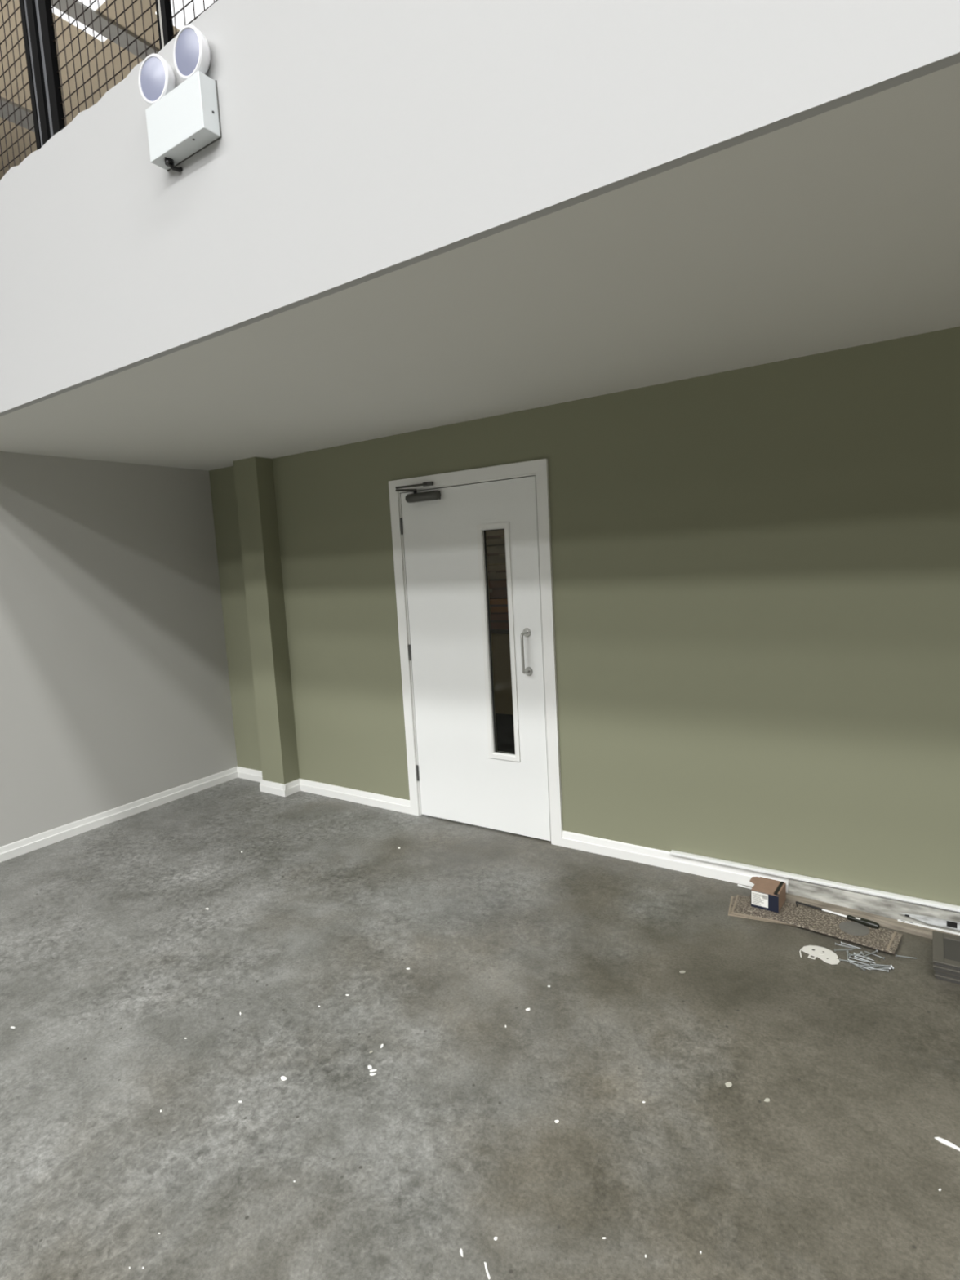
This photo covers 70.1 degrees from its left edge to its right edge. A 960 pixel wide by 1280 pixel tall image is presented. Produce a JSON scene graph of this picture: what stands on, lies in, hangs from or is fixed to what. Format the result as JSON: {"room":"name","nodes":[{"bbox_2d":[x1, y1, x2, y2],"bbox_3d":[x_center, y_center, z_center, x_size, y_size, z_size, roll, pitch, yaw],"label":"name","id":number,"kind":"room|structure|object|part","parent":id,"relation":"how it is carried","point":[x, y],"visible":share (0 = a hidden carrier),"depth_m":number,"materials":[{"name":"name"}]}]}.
{"room":"warehouse interior","nodes":[
{"label":"warehouse interior","id":0,"kind":"room"},
{"bbox_2d":[0,0,179,180],"bbox_3d":[-7.152,-6.601,-4.346,30.000,0.100,48.000,1,8,34],"label":"roof","id":1,"kind":"structure","parent":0,"point":[145,3],"depth_m":9.81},
{"bbox_2d":[0,96,35,132],"bbox_3d":[-8.451,-8.035,9.104,0.450,0.050,19.000,1,8,34],"label":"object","id":2,"kind":"structure","parent":1,"relation":"attached to","point":[24,122],"depth_m":10.76,"materials":[{"name":"grey metal"}]},
{"bbox_2d":[51,0,107,42],"bbox_3d":[-5.885,-7.886,6.546,2.130,0.019,5.620,1,8,34],"label":"window","id":3,"kind":"structure","parent":1,"relation":"attached to","point":[95,6],"depth_m":8.99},
{"bbox_2d":[51,0,159,59],"bbox_3d":[-6.134,-7.974,7.542,0.300,0.050,19.000,1,8,34],"label":"ceiling light","id":4,"kind":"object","parent":1,"relation":"attached to","point":[113,31],"depth_m":9.16,"materials":[{"name":"grey metal"}]},
{"bbox_2d":[155,0,215,30],"bbox_3d":[-2.974,-8.355,9.226,1.920,0.019,1.820,1,8,34],"label":"window","id":5,"kind":"structure","parent":1,"relation":"attached to","point":[178,4],"depth_m":8.98,"materials":[{"name":"white glass"}]},
{"bbox_2d":[0,451,237,846],"bbox_3d":[-3.638,0.274,2.924,0.200,2.398,6.130,1,8,32],"label":"wall","id":6,"kind":"structure","parent":0,"point":[115,688],"depth_m":4.53,"materials":[{"name":"white paint"}]},
{"bbox_2d":[0,766,237,862],"bbox_3d":[-3.519,1.431,2.949,0.018,0.086,6.003,1,8,32],"label":"baseboard","id":7,"kind":"structure","parent":6,"relation":"attached to","point":[38,841],"depth_m":4.58,"materials":[{"name":"white wood"}]},
{"bbox_2d":[233,456,299,784],"bbox_3d":[-1.526,-0.075,4.944,0.240,2.398,0.163,1,8,34],"label":"pillar","id":8,"kind":"structure","parent":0,"point":[253,476],"depth_m":4.86,"materials":[{"name":"green paint"}]},
{"bbox_2d":[259,779,287,796],"bbox_3d":[-1.515,1.083,5.004,0.276,0.086,0.018,1,8,34],"label":"baseboard","id":9,"kind":"structure","parent":8,"relation":"attached to","point":[265,786],"depth_m":5.00,"materials":[{"name":"white wood"}]},
{"bbox_2d":[282,778,300,795],"bbox_3d":[-1.368,1.077,4.991,0.018,0.086,0.159,1,8,34],"label":"baseboard","id":10,"kind":"structure","parent":8,"relation":"attached to","point":[292,787],"depth_m":4.99,"materials":[{"name":"white wood"}]},
{"bbox_2d":[0,777,959,1279],"bbox_3d":[-7.242,2.971,-7.689,26.000,0.100,40.000,1,8,34],"label":"floor","id":11,"kind":"structure","parent":0,"point":[113,955],"depth_m":2.20,"materials":[{"name":"concrete"}]},
{"bbox_2d":[280,1075,286,1080],"bbox_3d":[-0.632,1.408,2.197,0.024,0.001,0.016,1,8,34],"label":"flake","id":12,"kind":"object","parent":11,"relation":"on","point":[282,1077],"visible":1,"depth_m":2.20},
{"bbox_2d":[484,1262,490,1279],"bbox_3d":[0.016,1.447,1.570,0.006,0.001,0.041,-5,7,-15],"label":"flake","id":13,"kind":"object","parent":11,"relation":"on","point":[485,1263],"visible":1,"depth_m":1.57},
{"bbox_2d":[491,629,515,753],"bbox_3d":[0.253,0.422,5.564,1.500,1.080,0.550,1,8,34],"label":"shelf unit","id":14,"kind":"object","parent":11,"relation":"on","point":[500,643],"visible":0.12,"depth_m":5.30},
{"bbox_2d":[490,612,509,629],"bbox_3d":[0.190,-0.167,5.472,1.100,0.118,0.423,2,8,36],"label":"carton","id":15,"kind":"object","parent":14,"relation":"on","point":[499,620],"visible":0.02,"depth_m":5.25,"materials":[{"name":"brown cardboard"}]},
{"bbox_2d":[489,597,508,612],"bbox_3d":[0.209,-0.288,5.440,1.100,0.103,0.423,1,8,34],"label":"carton","id":16,"kind":"object","parent":15,"relation":"on","point":[496,604],"visible":0.1,"depth_m":5.24,"materials":[{"name":"brown cardboard"}]},
{"bbox_2d":[488,578,507,597],"bbox_3d":[0.176,-0.415,5.443,1.100,0.128,0.423,1,8,34],"label":"carton","id":17,"kind":"object","parent":16,"relation":"on","point":[497,588],"visible":0.06,"depth_m":5.22,"materials":[{"name":"brown cardboard"}]},
{"bbox_2d":[488,564,506,579],"bbox_3d":[0.165,-0.544,5.431,1.100,0.108,0.423,1,8,34],"label":"carton","id":18,"kind":"object","parent":17,"relation":"on","point":[498,571],"visible":0.12,"depth_m":5.21,"materials":[{"name":"brown cardboard"}]},
{"bbox_2d":[486,546,506,564],"bbox_3d":[0.189,-0.673,5.394,1.100,0.128,0.423,1,8,32],"label":"carton","id":19,"kind":"object","parent":18,"relation":"on","point":[496,554],"visible":0.14,"depth_m":5.19,"materials":[{"name":"brown cardboard"}]},
{"bbox_2d":[485,529,505,546],"bbox_3d":[0.173,-0.807,5.385,1.100,0.118,0.423,2,8,35],"label":"carton","id":20,"kind":"object","parent":19,"relation":"on","point":[494,538],"visible":0.11,"depth_m":5.18,"materials":[{"name":"brown cardboard"}]},
{"bbox_3d":[0.108,0.259,5.344,1.500,0.630,0.030,1,8,34],"label":"panel","id":21,"kind":"part","parent":14,"relation":"part of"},
{"bbox_2d":[724,1081,732,1087],"bbox_3d":[0.755,1.349,2.075,0.021,0.001,0.018,-4,7,-6],"label":"flake","id":22,"kind":"object","parent":11,"relation":"on","point":[729,1084],"visible":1,"depth_m":2.08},
{"bbox_2d":[737,884,751,888],"bbox_3d":[1.316,1.182,3.227,0.200,0.005,0.008,3,9,41],"label":"strip","id":23,"kind":"object","parent":11,"relation":"on","point":[742,886],"visible":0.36,"depth_m":3.27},
{"bbox_2d":[728,895,799,927],"bbox_3d":[1.312,1.205,3.024,0.393,0.007,0.176,0,7,25],"label":"stone slab","id":24,"kind":"object","parent":11,"relation":"on","point":[732,898],"visible":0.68,"depth_m":3.02,"materials":[{"name":"beige stone"}]},
{"bbox_2d":[731,894,827,926],"bbox_3d":[1.318,1.198,3.012,0.378,0.007,0.176,1,8,28],"label":"stone slab","id":25,"kind":"object","parent":24,"relation":"on","point":[740,899],"visible":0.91,"depth_m":3.02,"materials":[{"name":"stone"}]},
{"bbox_2d":[738,893,902,954],"bbox_3d":[1.435,1.196,2.914,0.604,0.008,0.168,3,9,41],"label":"stone slab","id":26,"kind":"object","parent":25,"relation":"on","point":[881,939],"visible":0.82,"depth_m":2.88,"materials":[{"name":"brown stone"}]},
{"bbox_2d":[749,876,786,913],"bbox_3d":[1.281,1.139,3.073,0.145,0.083,0.139,2,8,37],"label":"carton","id":27,"kind":"object","parent":26,"relation":"on","point":[766,894],"visible":1,"depth_m":3.03,"materials":[{"name":"brown cardboard"}]},
{"bbox_2d":[752,893,765,905],"bbox_3d":[1.236,1.146,3.021,0.063,0.050,0.001,2,8,37],"label":"print","id":28,"kind":"object","parent":27,"relation":"attached to","point":[763,896],"depth_m":3.02},
{"bbox_2d":[795,901,879,928],"bbox_3d":[1.521,1.175,2.930,0.336,0.028,0.040,3,9,43],"label":"screwdriver","id":29,"kind":"object","parent":26,"relation":"on","point":[866,922],"visible":1,"depth_m":2.88,"materials":[{"name":"black plastic"}]},
{"bbox_3d":[1.603,1.179,2.862,0.027,0.028,0.122,-10,9,-44],"label":"handle","id":30,"kind":"part","parent":29,"relation":"part of","materials":[{"name":"black plastic"}]},
{"bbox_2d":[839,920,869,936],"bbox_3d":[1.549,1.194,2.833,0.110,0.003,0.110,1,8,34],"label":"disc","id":31,"kind":"object","parent":26,"relation":"on","point":[854,928],"visible":1,"depth_m":2.83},
{"bbox_2d":[799,945,839,964],"bbox_3d":[1.344,1.241,2.704,0.144,0.007,0.108,1,8,33],"label":"metal plate","id":32,"kind":"object","parent":11,"relation":"on","point":[828,956],"visible":1,"depth_m":2.70,"materials":[{"name":"white metal"}]},
{"bbox_2d":[834,948,853,951],"bbox_3d":[1.448,1.233,2.721,0.074,0.011,0.011,-1,7,0],"label":"screw","id":33,"kind":"object","parent":11,"relation":"on","point":[835,950],"visible":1,"depth_m":2.72,"materials":[{"name":"metal"}]},
{"bbox_2d":[835,942,855,948],"bbox_3d":[1.467,1.229,2.746,0.074,0.011,0.011,3,9,31],"label":"screw","id":34,"kind":"object","parent":11,"relation":"on","point":[835,942],"visible":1,"depth_m":2.75,"materials":[{"name":"metal"}]},
{"bbox_2d":[840,941,861,949],"bbox_3d":[1.489,1.226,2.744,0.074,0.011,0.011,3,9,42],"label":"screw","id":35,"kind":"object","parent":11,"relation":"on","point":[841,941],"visible":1,"depth_m":2.75,"materials":[{"name":"metal"}]},
{"bbox_2d":[848,952,866,956],"bbox_3d":[1.482,1.233,2.684,0.074,0.011,0.011,-4,7,-8],"label":"screw","id":36,"kind":"object","parent":11,"relation":"on","point":[863,953],"visible":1,"depth_m":2.68,"materials":[{"name":"metal"}]},
{"bbox_2d":[848,960,865,970],"bbox_3d":[1.440,1.245,2.622,0.011,0.011,0.074,-6,6,-24],"label":"screw","id":37,"kind":"object","parent":11,"relation":"on","point":[864,969],"visible":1,"depth_m":2.61,"materials":[{"name":"metal"}]},
{"bbox_2d":[848,958,869,964],"bbox_3d":[1.458,1.241,2.632,0.074,0.011,0.011,1,8,33],"label":"screw","id":38,"kind":"object","parent":11,"relation":"on","point":[848,958],"visible":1,"depth_m":2.63,"materials":[{"name":"metal"}]},
{"bbox_2d":[848,955,868,962],"bbox_3d":[1.472,1.240,2.651,0.074,0.011,0.011,3,9,30],"label":"screw","id":39,"kind":"object","parent":11,"relation":"on","point":[849,956],"visible":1,"depth_m":2.65,"materials":[{"name":"metal"}]},
{"bbox_2d":[849,960,871,969],"bbox_3d":[1.453,1.245,2.614,0.074,0.011,0.011,6,11,45],"label":"screw","id":40,"kind":"object","parent":11,"relation":"on","point":[850,961],"visible":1,"depth_m":2.61,"materials":[{"name":"metal"}]},
{"bbox_2d":[853,951,874,960],"bbox_3d":[1.496,1.235,2.664,0.011,0.011,0.074,-9,9,-42],"label":"screw","id":41,"kind":"object","parent":11,"relation":"on","point":[854,952],"visible":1,"depth_m":2.67,"materials":[{"name":"metal"}]},
{"bbox_2d":[854,955,875,963],"bbox_3d":[1.487,1.235,2.640,0.074,0.011,0.011,3,9,43],"label":"screw","id":42,"kind":"object","parent":11,"relation":"on","point":[855,955],"visible":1,"depth_m":2.64,"materials":[{"name":"metal"}]},
{"bbox_2d":[857,963,878,967],"bbox_3d":[1.478,1.239,2.603,0.074,0.011,0.011,-1,7,14],"label":"screw","id":43,"kind":"object","parent":11,"relation":"on","point":[858,964],"visible":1,"depth_m":2.60,"materials":[{"name":"metal"}]},
{"bbox_2d":[864,949,878,956],"bbox_3d":[1.529,1.228,2.677,0.074,0.011,0.011,-6,7,-23],"label":"screw","id":44,"kind":"object","parent":11,"relation":"on","point":[877,950],"visible":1,"depth_m":2.68,"materials":[{"name":"metal"}]},
{"bbox_2d":[785,893,959,938],"bbox_3d":[1.837,1.193,2.806,1.140,0.026,0.074,2,9,38],"label":"batten","id":45,"kind":"object","parent":11,"relation":"on","point":[884,922],"depth_m":2.90,"materials":[{"name":"wood"}]},
{"bbox_3d":[1.960,1.184,2.732,0.500,0.003,0.013,2,8,36],"label":"ruler strip","id":46,"kind":"part","parent":45,"relation":"part of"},
{"bbox_2d":[899,912,959,930],"bbox_3d":[2.062,1.158,2.694,0.700,0.050,0.006,2,8,35],"label":"handsaw","id":47,"kind":"object","parent":45,"relation":"on","point":[930,920],"visible":1,"depth_m":2.82,"materials":[{"name":"silver metal"}]},
{"bbox_2d":[787,879,959,933],"bbox_3d":[1.888,1.159,2.848,1.120,0.079,0.026,1,8,34],"label":"board","id":48,"kind":"object","parent":11,"relation":"on","point":[887,908],"visible":0.67,"depth_m":2.97,"materials":[{"name":"white wood"}]},
{"bbox_2d":[864,951,884,959],"bbox_3d":[1.544,1.233,2.679,0.011,0.011,0.074,-9,7,-39],"label":"screw","id":49,"kind":"object","parent":11,"relation":"on","point":[883,957],"visible":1,"depth_m":2.67,"materials":[{"name":"metal"}]},
{"bbox_2d":[866,966,888,973],"bbox_3d":[1.504,1.245,2.590,0.074,0.011,0.011,-1,7,30],"label":"screw","id":50,"kind":"object","parent":11,"relation":"on","point":[887,971],"visible":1,"depth_m":2.58,"materials":[{"name":"metal"}]},
{"bbox_2d":[870,967,890,969],"bbox_3d":[1.514,1.245,2.590,0.074,0.011,0.011,-4,7,5],"label":"screw","id":51,"kind":"object","parent":11,"relation":"on","point":[889,968],"visible":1,"depth_m":2.59,"materials":[{"name":"metal"}]},
{"bbox_2d":[871,964,892,967],"bbox_3d":[1.527,1.238,2.605,0.074,0.011,0.011,-1,7,14],"label":"screw","id":52,"kind":"object","parent":11,"relation":"on","point":[891,966],"visible":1,"depth_m":2.60,"materials":[{"name":"metal"}]},
{"bbox_2d":[874,965,893,969],"bbox_3d":[1.527,1.241,2.596,0.074,0.011,0.011,-1,7,15],"label":"screw","id":53,"kind":"object","parent":11,"relation":"on","point":[892,967],"visible":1,"depth_m":2.59,"materials":[{"name":"metal"}]},
{"bbox_2d":[895,954,916,959],"bbox_3d":[1.654,1.230,2.654,0.074,0.011,0.011,1,8,18],"label":"screw","id":54,"kind":"object","parent":11,"relation":"on","point":[895,954],"visible":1,"depth_m":2.65,"materials":[{"name":"metal"}]},
{"bbox_2d":[934,973,959,984],"bbox_3d":[1.865,1.229,2.523,0.310,0.018,0.230,2,8,35],"label":"framed panel","id":55,"kind":"object","parent":11,"relation":"on","point":[939,976],"visible":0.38,"depth_m":2.50,"materials":[{"name":"grey metal"}]},
{"bbox_2d":[933,969,959,979],"bbox_3d":[1.863,1.210,2.527,0.310,0.018,0.230,2,8,34],"label":"framed panel","id":56,"kind":"object","parent":55,"relation":"on","point":[936,971],"visible":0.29,"depth_m":2.50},
{"bbox_2d":[933,961,959,975],"bbox_3d":[1.855,1.192,2.521,0.310,0.018,0.230,1,8,34],"label":"framed panel","id":57,"kind":"object","parent":56,"relation":"on","point":[944,969],"visible":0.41,"depth_m":2.49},
{"bbox_2d":[932,930,959,970],"bbox_3d":[1.854,1.173,2.522,0.310,0.018,0.230,1,8,33],"label":"framed panel","id":58,"kind":"object","parent":57,"relation":"on","point":[945,947],"visible":1,"depth_m":2.57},
{"bbox_3d":[1.854,1.176,2.523,0.302,0.012,0.222,1,8,33],"label":"panel","id":59,"kind":"part","parent":58,"relation":"part of","materials":[{"name":"grey"}]},
{"bbox_3d":[1.855,1.195,2.521,0.302,0.012,0.222,1,8,34],"label":"panel","id":60,"kind":"part","parent":57,"relation":"part of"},
{"bbox_3d":[1.866,1.232,2.524,0.302,0.012,0.222,2,8,35],"label":"panel","id":61,"kind":"part","parent":55,"relation":"part of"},
{"bbox_2d":[934,1137,959,1151],"bbox_3d":[1.258,1.350,1.831,0.016,0.002,0.070,-9,9,-42],"label":"flake","id":62,"kind":"object","parent":11,"relation":"on","point":[940,1140],"visible":1,"depth_m":1.83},
{"bbox_2d":[0,62,959,471],"bbox_3d":[1.969,-1.338,3.301,9.200,0.120,5.010,1,8,34],"label":"ceiling","id":63,"kind":"structure","parent":0,"point":[838,228],"depth_m":2.21,"materials":[{"name":"white paint"}]},
{"bbox_2d":[0,0,959,416],"bbox_3d":[0.561,-1.416,1.210,9.200,0.913,0.030,1,8,34],"label":"wall","id":64,"kind":"structure","parent":0,"point":[362,141],"depth_m":1.78,"materials":[{"name":"white paint"}]},
{"bbox_2d":[138,24,222,172],"bbox_3d":[-0.935,-1.670,2.132,0.320,0.330,0.066,1,8,34],"label":"emergency light","id":65,"kind":"object","parent":64,"relation":"attached to","point":[183,120],"visible":1,"depth_m":2.10,"materials":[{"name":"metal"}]},
{"bbox_3d":[-0.913,-1.617,2.159,0.288,0.160,0.003,1,8,34],"label":"plate","id":66,"kind":"part","parent":65,"relation":"part of","materials":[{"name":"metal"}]},
{"bbox_2d":[487,545,506,564],"bbox_3d":[0.278,-0.214,5.309,3.600,2.398,2.280,1,8,34],"label":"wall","id":67,"kind":"structure","parent":0,"point":[501,545],"depth_m":6.58,"materials":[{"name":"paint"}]},
{"bbox_2d":[208,326,959,906],"bbox_3d":[1.682,-0.009,2.927,9.200,2.398,0.120,1,8,34],"label":"wall","id":68,"kind":"structure","parent":0,"point":[756,569],"depth_m":3.23,"materials":[{"name":"green paint"}]},
{"bbox_2d":[237,766,262,782],"bbox_3d":[-1.735,1.057,5.323,0.482,0.086,0.018,1,8,34],"label":"baseboard","id":69,"kind":"structure","parent":68,"relation":"attached to","point":[242,772],"depth_m":5.36,"materials":[{"name":"white wood"}]},
{"bbox_2d":[299,778,410,813],"bbox_3d":[-0.891,1.079,4.755,1.068,0.086,0.018,1,8,34],"label":"baseboard","id":70,"kind":"structure","parent":68,"relation":"attached to","point":[393,803],"depth_m":4.72,"materials":[{"name":"white wood"}]},
{"bbox_2d":[388,458,562,846],"bbox_3d":[-0.047,0.090,4.029,1.099,2.128,0.261,1,8,34],"label":"door","id":71,"kind":"structure","parent":68,"relation":"in","point":[440,522],"depth_m":4.02,"materials":[{"name":"white wood"}]},
{"bbox_3d":[-0.438,-0.888,4.053,0.124,0.012,0.018,-6,7,-20],"label":"closer arm","id":72,"kind":"part","parent":71,"relation":"part of","materials":[{"name":"metal"}]},
{"bbox_3d":[-0.405,-0.907,4.030,0.185,0.024,0.016,-3,7,0],"label":"closer arm","id":73,"kind":"part","parent":71,"relation":"part of","materials":[{"name":"metal"}]},
{"bbox_3d":[0.249,0.071,3.792,0.017,0.237,0.067,1,8,34],"label":"pull handle","id":74,"kind":"part","parent":71,"relation":"part of","materials":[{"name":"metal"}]},
{"bbox_2d":[561,830,959,913],"bbox_3d":[2.990,1.180,2.138,6.098,0.086,0.018,1,8,34],"label":"baseboard","id":75,"kind":"structure","parent":68,"relation":"attached to","point":[639,854],"depth_m":3.51,"materials":[{"name":"white wood"}]},
{"bbox_2d":[670,849,959,912],"bbox_3d":[1.707,1.098,2.983,1.775,0.014,0.030,1,8,34],"label":"bar","id":76,"kind":"object","parent":75,"relation":"on","point":[838,885],"visible":1,"depth_m":3.08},
{"bbox_3d":[1.941,-2.026,3.233,9.200,0.100,4.981,1,8,34],"label":"floor","id":77,"kind":"structure","parent":0,"visible":0},
{"bbox_2d":[23,0,53,146],"bbox_3d":[-1.716,-2.419,2.655,0.149,1.200,0.080,1,8,34],"label":"post","id":78,"kind":"object","parent":77,"relation":"on","point":[32,11],"visible":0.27,"depth_m":2.65,"materials":[{"name":"metal"}]},
{"bbox_2d":[0,0,41,174],"bbox_3d":[-2.296,-2.415,3.037,1.278,1.135,0.036,1,8,34],"label":"mesh panel","id":79,"kind":"object","parent":78,"relation":"attached to","point":[25,37],"visible":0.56,"depth_m":2.76,"materials":[{"name":"metal"}]},
{"bbox_3d":[-2.296,-2.415,3.037,1.278,1.135,0.036,1,8,34],"label":"panel frame","id":80,"kind":"part","parent":79,"relation":"part of","materials":[{"name":"black metal"}]},
{"bbox_2d":[37,0,162,135],"bbox_3d":[-1.370,-2.391,2.413,0.736,1.135,0.036,1,8,34],"label":"mesh panel","id":81,"kind":"object","parent":77,"relation":"on","point":[45,7],"visible":0.42,"depth_m":2.57,"materials":[{"name":"metal"}]},
{"bbox_2d":[157,0,167,48],"bbox_3d":[-1.046,-2.401,2.204,0.074,1.200,0.080,1,8,34],"label":"post","id":82,"kind":"object","parent":77,"relation":"on","point":[160,2],"visible":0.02,"depth_m":2.23,"materials":[{"name":"grey metal"}]},
{"bbox_2d":[163,0,217,43],"bbox_3d":[-0.377,-2.365,1.743,1.591,1.135,0.036,1,8,34],"label":"mesh panel","id":83,"kind":"object","parent":82,"relation":"attached to","point":[166,3],"visible":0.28,"depth_m":2.22,"materials":[{"name":"metal"}]},
{"bbox_3d":[-0.377,-2.365,1.743,1.591,1.135,0.036,1,8,34],"label":"panel frame","id":84,"kind":"part","parent":83,"relation":"part of","materials":[{"name":"black metal"}]}
]}

